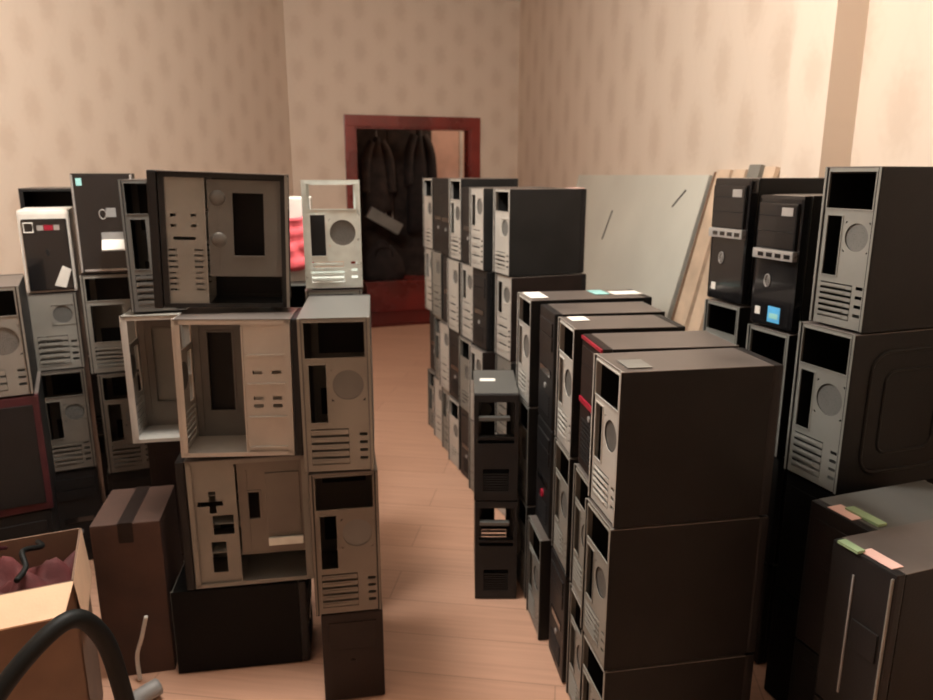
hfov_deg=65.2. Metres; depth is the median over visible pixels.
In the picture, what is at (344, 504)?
case
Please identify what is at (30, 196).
case
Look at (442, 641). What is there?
floor
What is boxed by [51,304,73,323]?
fan grille
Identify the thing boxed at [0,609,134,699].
hose
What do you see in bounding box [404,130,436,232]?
coat
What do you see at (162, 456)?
case
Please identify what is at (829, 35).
pillar
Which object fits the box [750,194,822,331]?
case
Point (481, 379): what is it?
paper label
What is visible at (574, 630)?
case
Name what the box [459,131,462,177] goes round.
trim
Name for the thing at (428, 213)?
case
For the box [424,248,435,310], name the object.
case
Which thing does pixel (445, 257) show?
case
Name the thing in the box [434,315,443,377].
case
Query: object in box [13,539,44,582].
cable
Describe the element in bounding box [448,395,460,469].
case
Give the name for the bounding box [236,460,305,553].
tray
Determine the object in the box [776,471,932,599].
case
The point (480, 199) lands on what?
case
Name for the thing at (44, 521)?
case
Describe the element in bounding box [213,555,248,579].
slot
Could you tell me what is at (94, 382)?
case
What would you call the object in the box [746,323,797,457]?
case
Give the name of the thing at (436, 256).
case
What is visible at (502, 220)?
fan grille
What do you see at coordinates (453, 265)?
case
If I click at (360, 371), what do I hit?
fan grille
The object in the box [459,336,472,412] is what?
case
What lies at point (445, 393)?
case
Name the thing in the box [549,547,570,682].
case
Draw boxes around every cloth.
[0,550,75,593]
[290,216,313,270]
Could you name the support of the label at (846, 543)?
on the case at (876, 643)
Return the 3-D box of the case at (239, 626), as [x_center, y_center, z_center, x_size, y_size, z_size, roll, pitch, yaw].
[-0.695,0.824,2.310,0.397,0.279,0.190,-2,14,-9]
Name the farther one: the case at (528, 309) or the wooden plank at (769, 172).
the wooden plank at (769, 172)
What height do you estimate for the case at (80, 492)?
0.384 m
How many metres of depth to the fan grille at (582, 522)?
1.94 m
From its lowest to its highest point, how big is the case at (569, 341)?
0.364 m
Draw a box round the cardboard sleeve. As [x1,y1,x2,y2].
[365,207,402,234]
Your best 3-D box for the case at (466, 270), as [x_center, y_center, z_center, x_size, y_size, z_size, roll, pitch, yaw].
[0.166,-0.238,3.499,0.352,0.356,0.165,-5,14,-20]
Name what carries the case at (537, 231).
on the case at (506, 288)
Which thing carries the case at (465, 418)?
on the floor
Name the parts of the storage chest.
lid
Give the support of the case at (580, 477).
on the case at (574, 630)
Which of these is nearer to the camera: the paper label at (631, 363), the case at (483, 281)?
the paper label at (631, 363)
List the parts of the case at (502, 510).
panel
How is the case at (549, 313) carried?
on the case at (546, 436)
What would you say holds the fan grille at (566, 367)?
attached to the case at (569, 341)
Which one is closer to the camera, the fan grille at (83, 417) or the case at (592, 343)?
the case at (592, 343)
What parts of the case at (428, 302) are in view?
panel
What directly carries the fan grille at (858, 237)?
attached to the case at (873, 271)
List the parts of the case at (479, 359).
panel, panel, panel, panel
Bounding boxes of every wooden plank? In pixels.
[671,172,716,319]
[673,170,733,330]
[687,169,747,330]
[712,164,764,298]
[762,166,779,177]
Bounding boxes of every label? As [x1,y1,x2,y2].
[480,378,494,380]
[522,292,548,297]
[567,316,589,320]
[617,359,652,368]
[828,504,861,519]
[863,548,903,569]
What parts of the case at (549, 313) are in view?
panel, panel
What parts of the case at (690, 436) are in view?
panel, panel, panel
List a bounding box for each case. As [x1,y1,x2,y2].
[0,274,36,396]
[0,371,54,516]
[0,494,60,540]
[16,207,80,292]
[18,187,81,272]
[27,287,87,370]
[41,353,97,471]
[55,441,105,558]
[69,173,134,273]
[79,272,138,373]
[80,287,88,354]
[88,355,103,432]
[97,369,149,473]
[98,433,108,498]
[107,468,151,493]
[118,179,187,312]
[119,309,196,443]
[146,170,290,308]
[147,440,190,552]
[170,561,312,673]
[171,307,303,457]
[175,441,313,589]
[290,281,305,307]
[296,294,373,472]
[301,180,362,288]
[305,287,361,301]
[308,449,381,615]
[321,608,384,699]
[423,178,433,248]
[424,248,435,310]
[428,368,435,428]
[430,310,434,369]
[431,251,443,318]
[433,178,440,251]
[433,376,441,440]
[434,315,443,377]
[439,321,449,392]
[440,178,448,255]
[441,386,450,450]
[443,254,451,321]
[447,258,465,333]
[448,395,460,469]
[449,178,517,260]
[450,328,462,400]
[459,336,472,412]
[461,263,474,341]
[461,407,470,479]
[462,186,529,262]
[469,187,548,270]
[469,344,496,419]
[469,419,496,491]
[473,268,497,350]
[473,370,518,499]
[474,499,517,597]
[493,188,586,276]
[495,273,585,361]
[495,354,515,433]
[495,432,505,516]
[516,289,651,406]
[517,490,535,598]
[518,394,538,505]
[526,515,553,639]
[536,414,555,538]
[538,301,664,430]
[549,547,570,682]
[551,437,578,574]
[555,315,684,456]
[566,583,580,699]
[570,463,590,599]
[578,330,738,475]
[579,629,753,699]
[580,498,768,670]
[588,348,782,527]
[703,298,755,348]
[707,178,824,304]
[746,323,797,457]
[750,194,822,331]
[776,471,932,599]
[784,321,932,494]
[788,638,818,699]
[795,480,932,653]
[809,166,932,332]
[814,519,932,699]
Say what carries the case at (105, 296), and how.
on the case at (123, 455)
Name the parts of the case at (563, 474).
panel, panel, panel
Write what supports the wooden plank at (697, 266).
on the floor
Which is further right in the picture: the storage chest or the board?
the board
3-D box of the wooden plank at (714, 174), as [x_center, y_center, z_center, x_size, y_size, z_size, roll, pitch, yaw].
[1.035,-0.127,3.673,0.377,1.494,0.016,-2,14,-10]
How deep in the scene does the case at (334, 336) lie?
1.92 m
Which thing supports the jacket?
hanging from the wardrobe
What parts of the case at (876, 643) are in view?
panel, panel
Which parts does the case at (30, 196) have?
panel, panel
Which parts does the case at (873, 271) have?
panel, panel, panel, panel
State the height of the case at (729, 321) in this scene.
0.364 m
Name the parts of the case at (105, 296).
panel, panel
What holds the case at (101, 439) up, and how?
on the floor
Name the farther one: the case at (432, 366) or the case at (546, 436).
the case at (432, 366)
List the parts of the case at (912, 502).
panel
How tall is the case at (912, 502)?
0.369 m
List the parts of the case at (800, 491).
panel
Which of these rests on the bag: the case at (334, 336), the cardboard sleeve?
the cardboard sleeve
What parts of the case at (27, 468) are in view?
panel, panel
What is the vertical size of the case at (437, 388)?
0.356 m
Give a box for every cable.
[0,546,7,549]
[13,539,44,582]
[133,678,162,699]
[135,615,147,680]
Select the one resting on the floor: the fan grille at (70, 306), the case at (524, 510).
the case at (524, 510)
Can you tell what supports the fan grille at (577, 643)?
attached to the case at (574, 630)
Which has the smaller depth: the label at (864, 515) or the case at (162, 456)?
the label at (864, 515)
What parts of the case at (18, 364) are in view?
panel, panel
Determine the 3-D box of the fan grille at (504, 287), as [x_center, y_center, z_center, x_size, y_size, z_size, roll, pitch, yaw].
[0.168,-0.228,3.029,0.002,0.072,0.072,-5,14,-20]
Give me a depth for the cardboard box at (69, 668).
1.78 m
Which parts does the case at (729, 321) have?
panel, panel, panel, panel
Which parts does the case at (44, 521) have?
panel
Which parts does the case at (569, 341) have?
panel, panel, panel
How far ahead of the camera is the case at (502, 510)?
3.26 m
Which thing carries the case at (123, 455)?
on the case at (140, 477)
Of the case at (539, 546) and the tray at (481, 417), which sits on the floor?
the case at (539, 546)
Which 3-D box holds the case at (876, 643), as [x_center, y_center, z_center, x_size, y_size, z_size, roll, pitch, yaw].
[0.959,0.581,1.556,0.364,0.374,0.155,-5,14,-18]
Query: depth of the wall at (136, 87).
4.72 m
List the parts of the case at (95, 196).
silver trim, trim, badge plate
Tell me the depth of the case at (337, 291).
2.28 m
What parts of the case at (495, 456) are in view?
panel, panel, panel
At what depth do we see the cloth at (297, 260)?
2.62 m
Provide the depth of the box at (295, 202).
2.62 m
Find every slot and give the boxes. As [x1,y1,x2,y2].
[202,500,239,524]
[212,527,241,552]
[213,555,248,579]
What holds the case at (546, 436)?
on the case at (539, 546)
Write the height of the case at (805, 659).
0.364 m
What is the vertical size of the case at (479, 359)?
0.359 m
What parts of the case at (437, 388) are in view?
panel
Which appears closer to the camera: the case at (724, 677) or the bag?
the case at (724, 677)
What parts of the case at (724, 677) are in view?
panel, panel, panel, panel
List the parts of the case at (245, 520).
panel, panel, panel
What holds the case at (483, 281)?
on the case at (479, 359)
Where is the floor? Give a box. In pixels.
[89,309,775,699]
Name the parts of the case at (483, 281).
panel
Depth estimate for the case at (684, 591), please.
1.68 m
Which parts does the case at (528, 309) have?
panel, panel, panel, tape strip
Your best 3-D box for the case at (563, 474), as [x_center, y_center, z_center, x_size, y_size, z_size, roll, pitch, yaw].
[0.438,0.450,2.156,0.332,0.359,0.175,-2,14,-7]
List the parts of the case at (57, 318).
panel, panel, panel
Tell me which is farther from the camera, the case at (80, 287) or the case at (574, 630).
the case at (80, 287)
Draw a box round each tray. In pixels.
[137,319,189,425]
[191,325,245,435]
[206,179,281,276]
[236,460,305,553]
[479,415,509,420]
[480,520,508,525]
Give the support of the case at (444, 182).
on the case at (445, 257)
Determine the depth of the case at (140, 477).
2.83 m
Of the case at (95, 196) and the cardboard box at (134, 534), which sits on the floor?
the cardboard box at (134, 534)
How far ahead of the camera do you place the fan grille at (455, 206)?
3.52 m
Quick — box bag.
[362,239,404,280]
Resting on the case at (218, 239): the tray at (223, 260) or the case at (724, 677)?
the tray at (223, 260)
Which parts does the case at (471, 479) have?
panel, panel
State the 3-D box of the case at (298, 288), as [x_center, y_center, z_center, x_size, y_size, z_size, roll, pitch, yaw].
[-0.681,-0.103,2.845,0.185,0.365,0.322,-2,14,-10]
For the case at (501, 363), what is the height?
0.359 m
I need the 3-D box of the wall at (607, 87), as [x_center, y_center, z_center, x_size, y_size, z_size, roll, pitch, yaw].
[1.403,-0.777,2.935,0.121,3.100,9.300,-2,14,-10]
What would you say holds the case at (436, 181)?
on the case at (436, 256)
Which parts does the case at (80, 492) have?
panel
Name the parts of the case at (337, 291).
panel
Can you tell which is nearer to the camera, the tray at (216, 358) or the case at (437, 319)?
the tray at (216, 358)
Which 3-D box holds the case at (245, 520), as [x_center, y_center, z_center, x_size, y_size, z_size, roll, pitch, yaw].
[-0.662,0.489,2.227,0.372,0.409,0.180,-2,14,-10]
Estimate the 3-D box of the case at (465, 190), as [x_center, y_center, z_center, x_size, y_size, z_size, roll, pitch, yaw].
[0.168,-0.584,3.418,0.352,0.351,0.165,-5,14,-20]
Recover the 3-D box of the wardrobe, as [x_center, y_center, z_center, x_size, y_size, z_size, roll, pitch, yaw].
[-1.016,-1.717,8.994,1.100,2.100,0.601,-4,14,-18]
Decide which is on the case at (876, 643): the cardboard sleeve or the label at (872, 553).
the label at (872, 553)
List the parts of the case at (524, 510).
panel, panel, panel, panel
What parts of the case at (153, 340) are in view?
panel, panel, panel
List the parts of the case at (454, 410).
panel, panel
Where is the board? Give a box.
[576,175,712,318]
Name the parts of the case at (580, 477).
panel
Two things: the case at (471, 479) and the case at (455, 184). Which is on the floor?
the case at (471, 479)
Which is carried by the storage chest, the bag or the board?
the bag
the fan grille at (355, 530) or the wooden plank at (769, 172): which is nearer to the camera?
the fan grille at (355, 530)
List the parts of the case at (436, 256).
panel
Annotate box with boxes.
[0,528,102,699]
[89,485,182,675]
[289,196,314,280]
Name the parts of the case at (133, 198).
panel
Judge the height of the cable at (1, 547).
0.036 m
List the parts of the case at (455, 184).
panel, panel, panel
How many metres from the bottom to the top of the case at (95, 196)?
0.355 m
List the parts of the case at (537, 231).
panel, panel, panel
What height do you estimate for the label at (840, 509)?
0.002 m
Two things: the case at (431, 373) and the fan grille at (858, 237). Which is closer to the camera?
the fan grille at (858, 237)
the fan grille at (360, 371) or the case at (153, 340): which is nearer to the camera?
the fan grille at (360, 371)
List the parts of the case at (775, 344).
panel, panel, panel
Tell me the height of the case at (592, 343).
0.359 m
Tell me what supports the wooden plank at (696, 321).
on the floor
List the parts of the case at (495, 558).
panel, panel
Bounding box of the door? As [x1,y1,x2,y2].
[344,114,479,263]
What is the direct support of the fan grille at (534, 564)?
attached to the case at (539, 546)
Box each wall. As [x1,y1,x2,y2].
[0,0,293,291]
[283,0,519,267]
[432,131,463,177]
[517,0,932,329]
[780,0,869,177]
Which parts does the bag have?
handle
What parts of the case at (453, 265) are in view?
panel, panel, panel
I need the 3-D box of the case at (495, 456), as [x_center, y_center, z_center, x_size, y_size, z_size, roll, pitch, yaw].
[0.101,0.300,2.638,0.150,0.384,0.338,0,14,0]
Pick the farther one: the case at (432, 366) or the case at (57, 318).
the case at (432, 366)
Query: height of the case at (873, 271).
0.389 m
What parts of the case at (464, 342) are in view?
panel, panel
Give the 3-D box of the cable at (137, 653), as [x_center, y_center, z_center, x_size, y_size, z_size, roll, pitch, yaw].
[-0.963,0.884,2.171,0.058,0.217,0.022,0,14,0]
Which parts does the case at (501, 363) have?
panel, panel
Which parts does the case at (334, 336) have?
panel, panel, panel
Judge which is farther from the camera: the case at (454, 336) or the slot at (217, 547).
the case at (454, 336)
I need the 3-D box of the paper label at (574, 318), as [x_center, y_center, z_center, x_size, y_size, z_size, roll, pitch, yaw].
[0.315,-0.088,2.056,0.050,0.002,0.060,-2,14,-8]
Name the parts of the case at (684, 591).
panel, panel, panel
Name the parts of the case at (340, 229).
frame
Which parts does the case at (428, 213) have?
panel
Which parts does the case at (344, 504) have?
panel, panel, panel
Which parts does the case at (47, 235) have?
panel, panel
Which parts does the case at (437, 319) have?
panel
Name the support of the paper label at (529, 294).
on the case at (528, 309)
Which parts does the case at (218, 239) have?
panel, panel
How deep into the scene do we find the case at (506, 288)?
3.05 m
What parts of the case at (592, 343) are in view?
red trim, panel, panel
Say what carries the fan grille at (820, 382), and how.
attached to the case at (861, 414)
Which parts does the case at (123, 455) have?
panel, panel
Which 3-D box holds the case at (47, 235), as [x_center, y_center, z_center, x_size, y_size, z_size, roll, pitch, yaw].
[-1.548,-0.377,2.720,0.162,0.294,0.323,-6,15,-24]
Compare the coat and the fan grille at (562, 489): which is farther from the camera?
the coat
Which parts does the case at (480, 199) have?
panel, panel, panel, panel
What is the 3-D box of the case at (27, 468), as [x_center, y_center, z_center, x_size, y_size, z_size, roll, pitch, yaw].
[-1.504,0.307,2.430,0.190,0.389,0.335,-7,15,-27]
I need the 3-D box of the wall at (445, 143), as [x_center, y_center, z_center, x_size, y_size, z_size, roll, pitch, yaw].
[-1.389,-2.030,9.226,4.000,2.600,0.100,-4,14,-18]
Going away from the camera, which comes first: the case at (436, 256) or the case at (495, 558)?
the case at (495, 558)
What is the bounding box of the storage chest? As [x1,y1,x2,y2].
[362,275,426,312]
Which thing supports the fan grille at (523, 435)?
attached to the case at (528, 416)
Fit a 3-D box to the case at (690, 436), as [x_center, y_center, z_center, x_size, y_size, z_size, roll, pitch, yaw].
[0.494,0.194,1.677,0.377,0.359,0.170,-2,14,-10]
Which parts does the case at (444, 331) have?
panel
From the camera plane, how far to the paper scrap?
2.51 m
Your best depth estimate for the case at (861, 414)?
1.84 m
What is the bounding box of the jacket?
[361,131,396,214]
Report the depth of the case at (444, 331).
3.88 m
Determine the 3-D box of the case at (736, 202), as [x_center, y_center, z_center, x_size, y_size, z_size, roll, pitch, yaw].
[0.993,-0.353,2.334,0.411,0.384,0.170,-5,14,-18]
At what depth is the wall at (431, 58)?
6.79 m
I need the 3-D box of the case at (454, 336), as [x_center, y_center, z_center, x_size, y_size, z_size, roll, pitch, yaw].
[0.104,0.066,3.766,0.352,0.359,0.165,-5,14,-21]
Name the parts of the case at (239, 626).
panel, panel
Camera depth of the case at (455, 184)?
3.51 m
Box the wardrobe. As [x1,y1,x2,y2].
[356,129,431,274]
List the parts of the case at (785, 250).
sticker panel, door, panel, panel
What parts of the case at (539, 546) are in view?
panel, panel, panel, panel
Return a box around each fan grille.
[0,325,21,356]
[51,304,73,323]
[64,402,85,421]
[328,219,356,246]
[331,368,364,400]
[341,517,373,547]
[455,206,459,221]
[501,219,507,237]
[503,286,509,304]
[519,527,524,556]
[521,433,526,462]
[523,332,528,360]
[533,561,538,595]
[560,486,567,522]
[564,365,571,400]
[576,639,580,673]
[580,519,583,550]
[594,560,606,604]
[603,415,616,457]
[814,379,844,420]
[843,222,870,253]
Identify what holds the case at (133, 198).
on the case at (153, 340)
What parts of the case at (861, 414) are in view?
panel, panel, panel, panel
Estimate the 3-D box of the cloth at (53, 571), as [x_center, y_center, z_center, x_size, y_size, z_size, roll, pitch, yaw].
[-1.262,0.639,1.799,0.530,0.175,0.270,-6,15,-23]
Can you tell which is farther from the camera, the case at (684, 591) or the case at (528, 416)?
the case at (528, 416)
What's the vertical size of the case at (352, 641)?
0.284 m
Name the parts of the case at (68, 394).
panel, panel, panel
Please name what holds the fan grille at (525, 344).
attached to the case at (528, 309)
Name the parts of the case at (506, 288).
panel, panel, panel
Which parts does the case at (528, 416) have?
panel, panel, panel, panel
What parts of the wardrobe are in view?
door, door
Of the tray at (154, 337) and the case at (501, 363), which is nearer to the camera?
the tray at (154, 337)
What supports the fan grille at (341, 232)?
attached to the case at (340, 229)
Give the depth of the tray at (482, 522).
2.54 m
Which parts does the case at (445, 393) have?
panel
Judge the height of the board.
1.481 m
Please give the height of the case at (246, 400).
0.404 m
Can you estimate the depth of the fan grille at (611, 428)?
1.62 m
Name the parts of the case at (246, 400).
panel, panel, panel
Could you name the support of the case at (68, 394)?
on the case at (80, 492)
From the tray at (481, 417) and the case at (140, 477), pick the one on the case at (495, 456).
the tray at (481, 417)
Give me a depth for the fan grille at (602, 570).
1.70 m
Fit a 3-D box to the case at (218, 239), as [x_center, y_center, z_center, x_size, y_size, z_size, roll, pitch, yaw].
[-0.697,-0.317,2.097,0.379,0.388,0.180,-3,14,-12]
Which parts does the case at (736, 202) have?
door, panel, panel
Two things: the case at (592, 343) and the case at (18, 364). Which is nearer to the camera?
the case at (592, 343)
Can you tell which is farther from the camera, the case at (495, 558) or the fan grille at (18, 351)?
the case at (495, 558)

